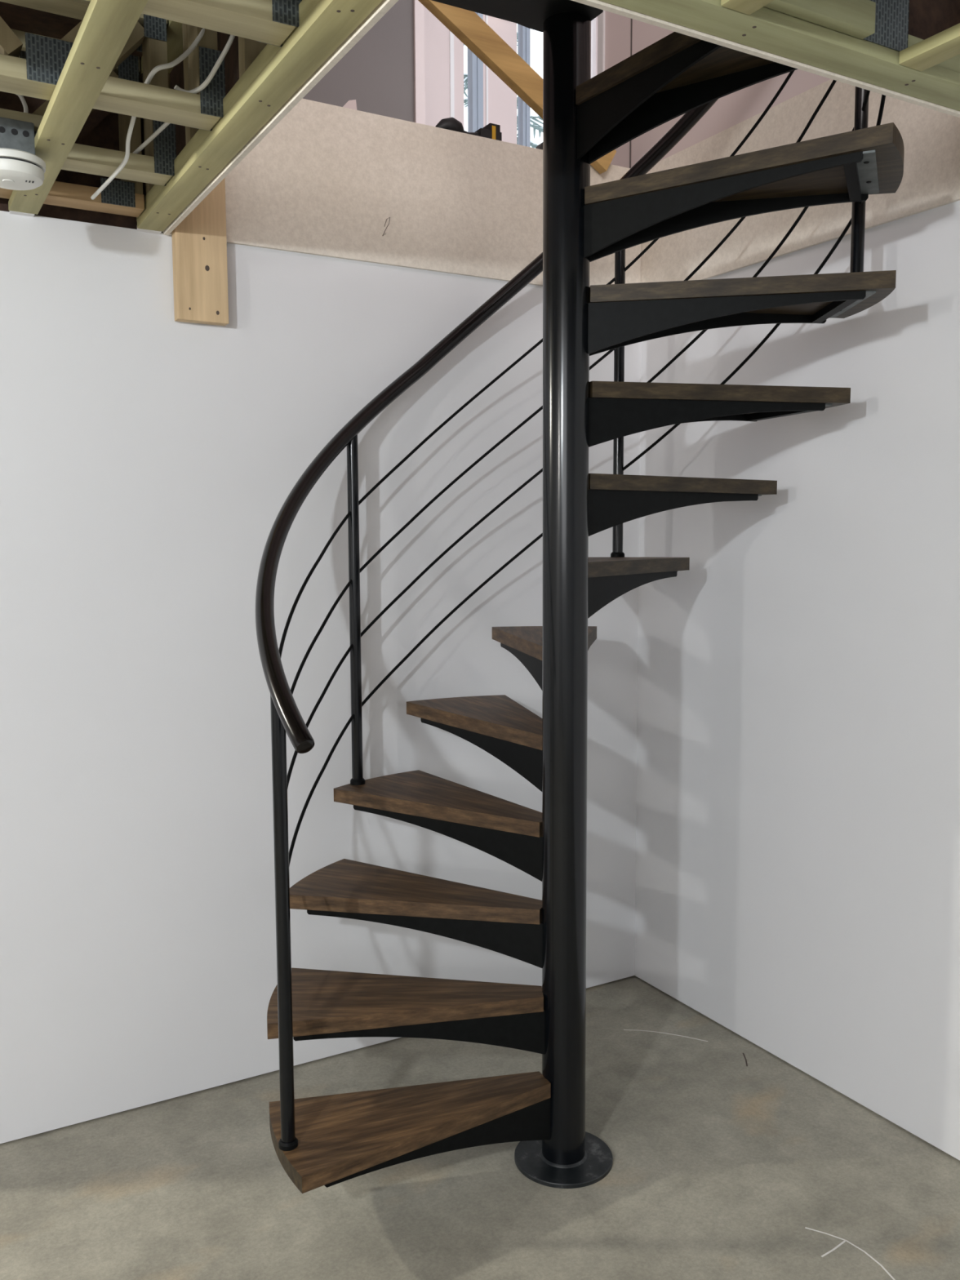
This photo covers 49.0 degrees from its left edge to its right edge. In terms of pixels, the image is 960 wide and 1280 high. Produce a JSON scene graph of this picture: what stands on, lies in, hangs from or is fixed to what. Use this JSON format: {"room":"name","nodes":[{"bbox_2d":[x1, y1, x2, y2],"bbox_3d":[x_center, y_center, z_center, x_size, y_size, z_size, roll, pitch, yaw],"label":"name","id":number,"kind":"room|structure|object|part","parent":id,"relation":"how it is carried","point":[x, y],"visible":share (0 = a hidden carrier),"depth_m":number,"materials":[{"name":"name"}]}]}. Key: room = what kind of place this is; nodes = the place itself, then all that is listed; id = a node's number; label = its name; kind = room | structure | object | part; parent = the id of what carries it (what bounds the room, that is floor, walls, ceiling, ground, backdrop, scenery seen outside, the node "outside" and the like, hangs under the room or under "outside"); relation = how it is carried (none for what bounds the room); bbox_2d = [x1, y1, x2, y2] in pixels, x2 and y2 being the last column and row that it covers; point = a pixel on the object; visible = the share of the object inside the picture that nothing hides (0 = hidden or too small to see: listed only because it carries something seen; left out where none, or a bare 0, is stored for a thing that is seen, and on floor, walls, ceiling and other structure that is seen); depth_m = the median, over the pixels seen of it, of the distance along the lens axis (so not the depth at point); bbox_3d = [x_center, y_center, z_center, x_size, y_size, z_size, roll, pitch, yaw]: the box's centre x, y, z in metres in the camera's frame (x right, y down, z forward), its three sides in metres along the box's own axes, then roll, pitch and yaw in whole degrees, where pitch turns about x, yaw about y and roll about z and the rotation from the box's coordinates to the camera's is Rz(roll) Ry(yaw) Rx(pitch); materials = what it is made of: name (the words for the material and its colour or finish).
{"room":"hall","nodes":[
{"label":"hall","id":0,"kind":"room"},
{"bbox_2d":[0,1,142,59],"bbox_3d":[-1.069,-1.189,-0.629,7.162,0.028,6.088,-3,6,-30],"label":"ceiling","id":1,"kind":"structure","parent":0,"point":[20,18],"depth_m":2.53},
{"bbox_2d":[0,28,144,217],"bbox_3d":[-1.789,-1.261,2.251,2.064,0.381,0.084,-3,6,-30],"label":"truss","id":2,"kind":"object","parent":1,"relation":"attached to","point":[122,197],"visible":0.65,"depth_m":2.71,"materials":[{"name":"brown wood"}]},
{"bbox_3d":[-0.931,-1.151,2.711,0.084,0.062,0.002,-3,6,-30],"label":"nail plate","id":3,"kind":"part","parent":2,"relation":"part of","materials":[{"name":"grey metal"}]},
{"bbox_3d":[-0.900,-1.460,2.700,0.051,0.076,0.002,-3,6,-30],"label":"nail plate","id":4,"kind":"part","parent":2,"relation":"part of","materials":[{"name":"silver metal"}]},
{"bbox_2d":[0,0,176,186],"bbox_3d":[-1.639,-1.238,2.003,2.074,0.381,0.084,-3,6,-30],"label":"truss","id":5,"kind":"object","parent":1,"relation":"attached to","point":[148,35],"visible":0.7,"depth_m":2.45,"materials":[{"name":"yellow wood"}]},
{"bbox_2d":[15,93,28,113],"bbox_3d":[-1.020,-1.154,2.303,0.084,0.093,0.020,3,6,31],"label":"electrical cable","id":6,"kind":"object","parent":5,"relation":"on","point":[21,97],"visible":0.23,"depth_m":2.29,"materials":[{"name":"white plastic"}]},
{"bbox_2d":[90,115,136,199],"bbox_3d":[-0.833,-1.113,2.406,0.027,0.107,0.398,-4,7,-32],"label":"electrical cable","id":7,"kind":"object","parent":5,"relation":"hanging from","point":[124,162],"visible":0.82,"depth_m":2.37,"materials":[{"name":"white plastic"}]},
{"bbox_3d":[-0.796,-1.443,2.519,0.051,0.076,0.002,-3,6,-30],"label":"nail plate","id":8,"kind":"part","parent":5,"relation":"part of","materials":[{"name":"silver metal"}]},
{"bbox_2d":[132,122,169,154],"bbox_3d":[-0.762,-1.167,2.448,0.140,0.074,0.014,3,6,28],"label":"electrical cable","id":9,"kind":"object","parent":5,"relation":"attached to","point":[164,125],"visible":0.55,"depth_m":2.45,"materials":[{"name":"white plastic"}]},
{"bbox_3d":[-0.755,-1.436,2.448,0.051,0.076,0.002,-3,6,-30],"label":"nail plate","id":10,"kind":"part","parent":5,"relation":"part of","materials":[{"name":"silver metal"}]},
{"bbox_3d":[-0.742,-1.163,2.482,0.051,0.129,0.002,-3,6,-30],"label":"nail plate","id":11,"kind":"part","parent":5,"relation":"part of","materials":[{"name":"grey metal"}]},
{"bbox_2d":[0,16,225,131],"bbox_3d":[-1.440,-1.205,1.658,2.074,0.381,0.084,-3,6,-30],"label":"truss","id":12,"kind":"object","parent":1,"relation":"attached to","point":[37,72],"visible":0.82,"depth_m":2.08,"materials":[{"name":"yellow wood"}]},
{"bbox_3d":[-0.846,-1.098,2.059,0.095,0.083,0.002,-3,6,-30],"label":"nail plate","id":13,"kind":"part","parent":12,"relation":"part of","materials":[{"name":"grey metal"}]},
{"bbox_3d":[-0.805,-1.091,1.988,0.095,0.083,0.002,-3,6,-30],"label":"nail plate","id":14,"kind":"part","parent":12,"relation":"part of","materials":[{"name":"silver metal"}]},
{"bbox_2d":[8,0,148,214],"bbox_3d":[-0.521,-0.998,1.577,0.069,0.022,2.594,-3,6,-30],"label":"board","id":15,"kind":"object","parent":12,"relation":"attached to","point":[106,27],"visible":1,"depth_m":1.94,"materials":[{"name":"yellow wood"}]},
{"bbox_2d":[0,116,35,155],"bbox_3d":[-1.008,-1.070,2.262,0.090,0.070,0.079,-3,6,-30],"label":"junction box","id":16,"kind":"object","parent":15,"relation":"attached to","point":[18,135],"visible":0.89,"depth_m":2.23,"materials":[{"name":"metal"}]},
{"bbox_2d":[0,107,43,131],"bbox_3d":[-1.033,-1.117,2.244,0.213,0.025,0.027,-3,6,-30],"label":"support bar","id":17,"kind":"object","parent":16,"relation":"attached to","point":[36,119],"visible":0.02,"depth_m":2.26,"materials":[{"name":"brown wood"}]},
{"bbox_2d":[0,147,45,190],"bbox_3d":[-1.008,-1.008,2.268,0.138,0.053,0.138,-3,6,-30],"label":"smoke detector","id":18,"kind":"object","parent":16,"relation":"attached to","point":[20,170],"visible":1,"depth_m":2.23,"materials":[{"name":"white plastic"}]},
{"bbox_2d":[8,210,34,217],"bbox_3d":[-1.176,-1.101,2.705,0.057,0.015,0.021,-3,6,-30],"label":"shim","id":19,"kind":"object","parent":15,"relation":"attached to","point":[10,211],"visible":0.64,"depth_m":2.70,"materials":[{"name":"white"}]},
{"bbox_2d":[143,28,204,84],"bbox_3d":[-0.614,-1.178,2.105,0.130,0.142,0.059,-1,6,-12],"label":"electrical cable","id":20,"kind":"object","parent":12,"relation":"hanging from","point":[194,44],"visible":0.73,"depth_m":2.10,"materials":[{"name":"white plastic"}]},
{"bbox_2d":[173,34,235,93],"bbox_3d":[-0.545,-1.164,2.102,0.146,0.124,0.030,2,6,22],"label":"electrical cable","id":21,"kind":"object","parent":12,"relation":"attached to","point":[209,78],"visible":0.71,"depth_m":2.09,"materials":[{"name":"white plastic"}]},
{"bbox_3d":[-0.542,-1.130,2.137,0.051,0.129,0.002,-3,6,-30],"label":"nail plate","id":22,"kind":"part","parent":12,"relation":"part of","materials":[{"name":"grey metal"}]},
{"bbox_2d":[137,0,382,231],"bbox_3d":[-0.246,-1.015,1.735,0.068,0.022,2.594,-3,6,-30],"label":"board","id":23,"kind":"object","parent":12,"relation":"attached to","point":[330,23],"visible":1,"depth_m":2.01,"materials":[{"name":"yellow wood"}]},
{"bbox_2d":[84,0,302,47],"bbox_3d":[-1.220,-1.169,1.278,2.074,0.381,0.084,-3,6,-30],"label":"truss","id":24,"kind":"object","parent":1,"relation":"attached to","point":[271,22],"visible":0.91,"depth_m":1.75,"materials":[{"name":"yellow wood"}]},
{"bbox_3d":[-0.322,-1.094,1.757,0.051,0.129,0.002,-3,6,-30],"label":"nail plate","id":25,"kind":"part","parent":24,"relation":"part of","materials":[{"name":"silver metal"}]},
{"bbox_2d":[136,0,320,221],"bbox_3d":[-0.248,-1.217,1.726,0.070,0.381,2.614,-3,6,-30],"label":"truss","id":26,"kind":"object","parent":1,"relation":"attached to","point":[246,58],"visible":0.3,"depth_m":2.32,"materials":[{"name":"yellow wood"}]},
{"bbox_2d":[164,0,398,235],"bbox_3d":[-0.462,-1.261,2.176,0.012,0.436,1.595,-3,6,-30],"label":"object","id":27,"kind":"object","parent":26,"relation":"attached to","point":[384,6],"visible":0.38,"depth_m":2.01,"materials":[{"name":"white metal"}]},
{"bbox_2d":[763,0,959,72],"bbox_3d":[0.683,-1.234,1.849,1.654,0.381,0.106,-3,6,-30],"label":"truss","id":28,"kind":"object","parent":1,"relation":"attached to","point":[895,25],"visible":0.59,"depth_m":1.85,"materials":[{"name":"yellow wood"}]},
{"bbox_2d":[720,0,773,14],"bbox_3d":[0.608,-0.979,1.328,0.062,0.022,0.809,-3,6,-30],"label":"board","id":29,"kind":"object","parent":28,"relation":"attached to","point":[746,6],"visible":1,"depth_m":1.66,"materials":[{"name":"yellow wood"}]},
{"bbox_2d":[571,0,959,117],"bbox_3d":[0.646,-1.238,1.896,1.649,0.436,0.012,-3,6,-30],"label":"panel","id":30,"kind":"object","parent":28,"relation":"attached to","point":[598,4],"visible":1,"depth_m":1.82,"materials":[{"name":"white paint"}]},
{"bbox_2d":[599,0,959,111],"bbox_3d":[0.674,-1.033,1.878,1.658,0.022,0.078,-3,6,-30],"label":"board","id":31,"kind":"object","parent":28,"relation":"attached to","point":[766,29],"visible":1,"depth_m":1.80,"materials":[{"name":"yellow wood"}]},
{"bbox_3d":[0.708,-1.155,1.842,0.129,0.222,0.002,-3,6,-30],"label":"nail plate","id":32,"kind":"part","parent":28,"relation":"part of","materials":[{"name":"silver metal"}]},
{"bbox_2d":[898,22,959,71],"bbox_3d":[0.972,-1.001,1.536,0.062,0.022,0.809,-3,6,-30],"label":"board","id":33,"kind":"object","parent":28,"relation":"attached to","point":[938,48],"visible":1,"depth_m":1.83,"materials":[{"name":"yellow wood"}]},
{"bbox_2d":[0,210,640,1143],"bbox_3d":[-0.558,0.090,3.254,2.777,2.477,0.112,-3,6,-30],"label":"wall","id":34,"kind":"structure","parent":0,"point":[149,460],"depth_m":3.08,"materials":[{"name":"paint"}]},
{"bbox_2d":[0,91,163,232],"bbox_3d":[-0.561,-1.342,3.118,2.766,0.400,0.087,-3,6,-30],"label":"ceiling","id":35,"kind":"structure","parent":34,"relation":"on","point":[100,128],"depth_m":2.80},
{"bbox_2d":[342,99,356,110],"bbox_3d":[-0.398,-1.598,3.156,0.062,0.045,0.013,-3,6,-30],"label":"scrap","id":36,"kind":"object","parent":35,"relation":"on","point":[352,104],"visible":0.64,"depth_m":3.16,"materials":[{"name":"white paper"}]},
{"bbox_2d":[137,228,161,234],"bbox_3d":[-0.899,-1.117,2.864,0.060,0.015,0.021,-3,6,-30],"label":"shim","id":37,"kind":"object","parent":34,"relation":"attached to","point":[138,229],"visible":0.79,"depth_m":2.86,"materials":[{"name":"white"}]},
{"bbox_2d":[171,178,228,325],"bbox_3d":[-0.775,-1.159,2.907,0.142,0.553,0.040,-3,6,-30],"label":"board","id":38,"kind":"object","parent":34,"relation":"attached to","point":[199,242],"visible":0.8,"depth_m":2.90,"materials":[{"name":"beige wood"}]},
{"bbox_2d":[163,98,640,286],"bbox_3d":[-0.154,-1.372,3.276,1.649,0.432,0.013,-3,6,-30],"label":"panel","id":39,"kind":"object","parent":34,"relation":"attached to","point":[330,180],"visible":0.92,"depth_m":3.21,"materials":[{"name":"beige wood"}]},
{"bbox_2d":[417,0,616,173],"bbox_3d":[0.094,-1.819,3.347,0.824,0.525,0.038,-3,6,-30],"label":"diagonal brace","id":40,"kind":"object","parent":39,"relation":"attached to","point":[466,25],"visible":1,"depth_m":3.30,"materials":[{"name":"orange wood"}]},
{"bbox_2d":[302,0,414,122],"bbox_3d":[-2.154,-2.994,3.938,4.187,2.688,0.112,-3,6,-30],"label":"wall","id":41,"kind":"structure","parent":0,"point":[377,72],"depth_m":4.89,"materials":[{"name":"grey paint"}]},
{"bbox_2d":[413,0,425,124],"bbox_3d":[-0.316,-3.105,4.985,0.049,2.688,0.125,-3,6,-30],"label":"trim","id":42,"kind":"structure","parent":41,"relation":"attached to","point":[419,8],"depth_m":4.97,"materials":[{"name":"paint"}]},
{"bbox_2d":[0,975,959,1279],"bbox_3d":[-1.948,1.593,1.310,7.274,0.113,9.856,-3,6,-30],"label":"floor","id":43,"kind":"structure","parent":0,"point":[731,1161],"depth_m":2.68,"materials":[{"name":"concrete"}]},
{"bbox_2d":[255,0,904,1193],"bbox_3d":[0.214,-0.495,2.623,1.571,3.771,1.574,-3,6,-30],"label":"spiral staircase","id":44,"kind":"structure","parent":43,"relation":"on","point":[329,1140],"depth_m":2.65,"materials":[{"name":"black metal"}]},
{"bbox_3d":[-0.449,0.642,2.404,0.033,1.077,0.033,-3,6,-30],"label":"baluster post","id":45,"kind":"part","parent":44,"relation":"part of","materials":[{"name":"black metal"}]},
{"bbox_3d":[-0.459,-0.027,2.740,0.103,0.651,0.799,0,6,6],"label":"guard rod","id":46,"kind":"part","parent":44,"relation":"part of","materials":[{"name":"black metal"}]},
{"bbox_3d":[-0.457,0.356,2.777,0.103,0.639,0.799,0,6,6],"label":"guard rod","id":47,"kind":"part","parent":44,"relation":"part of","materials":[{"name":"black metal"}]},
{"bbox_3d":[-0.456,0.562,2.797,0.103,0.635,0.799,0,6,6],"label":"guard rod","id":48,"kind":"part","parent":44,"relation":"part of","materials":[{"name":"black metal"}]},
{"bbox_3d":[-0.458,0.170,2.759,0.103,0.648,0.799,0,6,6],"label":"guard rod","id":49,"kind":"part","parent":44,"relation":"part of","materials":[{"name":"black metal"}]},
{"bbox_3d":[-0.371,-0.087,3.125,0.033,1.044,0.033,-3,6,-30],"label":"baluster post","id":50,"kind":"part","parent":44,"relation":"part of","materials":[{"name":"black metal"}]},
{"bbox_3d":[0.016,-0.368,3.279,0.855,0.716,0.122,-2,6,-17],"label":"guard rod","id":51,"kind":"part","parent":44,"relation":"part of","materials":[{"name":"black metal"}]},
{"bbox_3d":[0.017,-0.163,3.299,0.855,0.723,0.122,-2,6,-17],"label":"guard rod","id":52,"kind":"part","parent":44,"relation":"part of","materials":[{"name":"black metal"}]},
{"bbox_3d":[0.014,-0.766,3.240,0.856,0.733,0.122,-2,6,-17],"label":"guard rod","id":53,"kind":"part","parent":44,"relation":"part of","materials":[{"name":"black metal"}]},
{"bbox_3d":[0.202,-1.104,2.728,1.534,2.579,1.208,-1,6,-3],"label":"handrail","id":54,"kind":"part","parent":44,"relation":"part of","materials":[{"name":"black metal"}]},
{"bbox_3d":[0.015,-0.562,3.260,0.855,0.722,0.122,-2,6,-17],"label":"guard rod","id":55,"kind":"part","parent":44,"relation":"part of","materials":[{"name":"black metal"}]},
{"bbox_3d":[0.222,1.372,2.807,0.261,0.018,0.261,-3,6,-30],"label":"plate","id":56,"kind":"part","parent":44,"relation":"part of","materials":[{"name":"black metal"}]},
{"bbox_3d":[0.436,-0.823,3.306,0.033,1.123,0.033,-3,6,-30],"label":"baluster post","id":57,"kind":"part","parent":44,"relation":"part of","materials":[{"name":"black metal"}]},
{"bbox_3d":[0.731,-1.441,2.962,0.110,0.673,0.821,-5,7,-39],"label":"guard rod","id":58,"kind":"part","parent":44,"relation":"part of","materials":[{"name":"black metal"}]},
{"bbox_3d":[0.734,-0.809,3.023,0.110,0.625,0.821,-5,7,-39],"label":"guard rod","id":59,"kind":"part","parent":44,"relation":"part of","materials":[{"name":"black metal"}]},
{"bbox_3d":[0.733,-1.020,3.003,0.110,0.644,0.821,-5,7,-39],"label":"guard rod","id":60,"kind":"part","parent":44,"relation":"part of","materials":[{"name":"black metal"}]},
{"bbox_3d":[0.732,-1.227,2.983,0.110,0.664,0.821,-5,7,-39],"label":"guard rod","id":61,"kind":"part","parent":44,"relation":"part of","materials":[{"name":"black metal"}]},
{"bbox_3d":[0.950,-1.429,2.614,0.033,1.116,0.033,-3,6,-30],"label":"baluster post","id":62,"kind":"part","parent":44,"relation":"part of","materials":[{"name":"black metal"}]},
{"bbox_3d":[0.852,-1.541,2.267,0.075,0.549,0.699,2,6,21],"label":"guard rod","id":63,"kind":"part","parent":44,"relation":"part of","materials":[{"name":"black metal"}]},
{"bbox_3d":[0.854,-1.319,2.288,0.075,0.547,0.699,2,6,21],"label":"guard rod","id":64,"kind":"part","parent":44,"relation":"part of","materials":[{"name":"black metal"}]},
{"bbox_2d":[424,6,597,144],"bbox_3d":[0.065,-3.258,6.536,3.248,2.688,0.179,-3,6,-30],"label":"wall","id":65,"kind":"structure","parent":0,"point":[502,100],"depth_m":6.31,"materials":[{"name":"paint"}]},
{"bbox_2d":[449,31,454,118],"bbox_3d":[-0.166,-3.233,6.296,0.026,2.688,0.007,-3,6,-30],"label":"trim","id":66,"kind":"structure","parent":65,"relation":"attached to","point":[451,35],"depth_m":6.28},
{"bbox_2d":[463,12,488,132],"bbox_3d":[-0.036,-3.328,6.393,0.166,2.229,0.067,-3,6,-30],"label":"window","id":67,"kind":"structure","parent":65,"relation":"in","point":[473,64],"depth_m":6.38,"materials":[{"name":"plastic"}]},
{"bbox_3d":[-0.055,-3.328,6.391,0.132,2.117,0.003,-3,6,-30],"label":"pane","id":68,"kind":"part","parent":67,"relation":"part of","materials":[{"name":"clear glass"}]},
{"bbox_3d":[0.042,-3.330,6.408,0.013,2.229,0.007,-3,6,-30],"label":"casing","id":69,"kind":"part","parent":67,"relation":"part of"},
{"bbox_2d":[516,19,593,148],"bbox_3d":[0.491,-3.360,6.695,0.633,2.229,0.067,-3,6,-30],"label":"window","id":70,"kind":"structure","parent":65,"relation":"in","point":[529,41],"depth_m":6.58,"materials":[{"name":"plastic"}]},
{"bbox_2d":[604,10,959,1160],"bbox_3d":[2.050,-1.290,1.234,0.119,5.593,6.200,-3,6,-30],"label":"wall","id":71,"kind":"structure","parent":0,"point":[797,882],"depth_m":3.11,"materials":[{"name":"paint"}]},
{"bbox_2d":[597,9,604,74],"bbox_3d":[0.489,-2.991,3.783,0.130,2.688,0.034,-3,6,-30],"label":"trim","id":72,"kind":"structure","parent":71,"relation":"attached to","point":[601,18],"depth_m":3.83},
{"bbox_2d":[629,18,632,168],"bbox_3d":[0.526,-2.991,3.604,0.002,2.654,0.006,-3,6,-30],"label":"trim","id":73,"kind":"structure","parent":71,"relation":"attached to","point":[631,19],"depth_m":3.70,"materials":[{"name":"grey paint"}]},
{"bbox_2d":[640,79,959,282],"bbox_3d":[0.962,-1.353,3.007,0.012,0.436,1.594,-3,6,-30],"label":"panel","id":74,"kind":"object","parent":71,"relation":"attached to","point":[931,180],"visible":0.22,"depth_m":3.03,"materials":[{"name":"beige wood"}]},
{"bbox_3d":[-1.338,-1.671,4.754,6.272,0.112,3.544,-3,6,-30],"label":"floor","id":75,"kind":"structure","parent":0,"visible":0},
{"bbox_2d":[435,117,502,141],"bbox_3d":[-0.043,-1.640,3.409,0.227,0.072,0.063,-3,6,-30],"label":"power tool","id":76,"kind":"object","parent":75,"relation":"on","point":[491,131],"visible":0.48,"depth_m":3.40,"materials":[{"name":"plastic"}]},
{"bbox_3d":[-0.037,-1.627,3.411,0.076,0.041,0.040,-3,6,-30],"label":"handle","id":77,"kind":"part","parent":76,"relation":"part of","materials":[{"name":"plastic"}]},
{"bbox_2d":[535,142,542,149],"bbox_3d":[0.216,-1.694,3.648,0.106,0.134,0.034,-3,6,-30],"label":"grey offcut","id":78,"kind":"object","parent":75,"relation":"on","point":[540,146],"visible":0.14,"depth_m":3.63,"materials":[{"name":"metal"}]}
]}

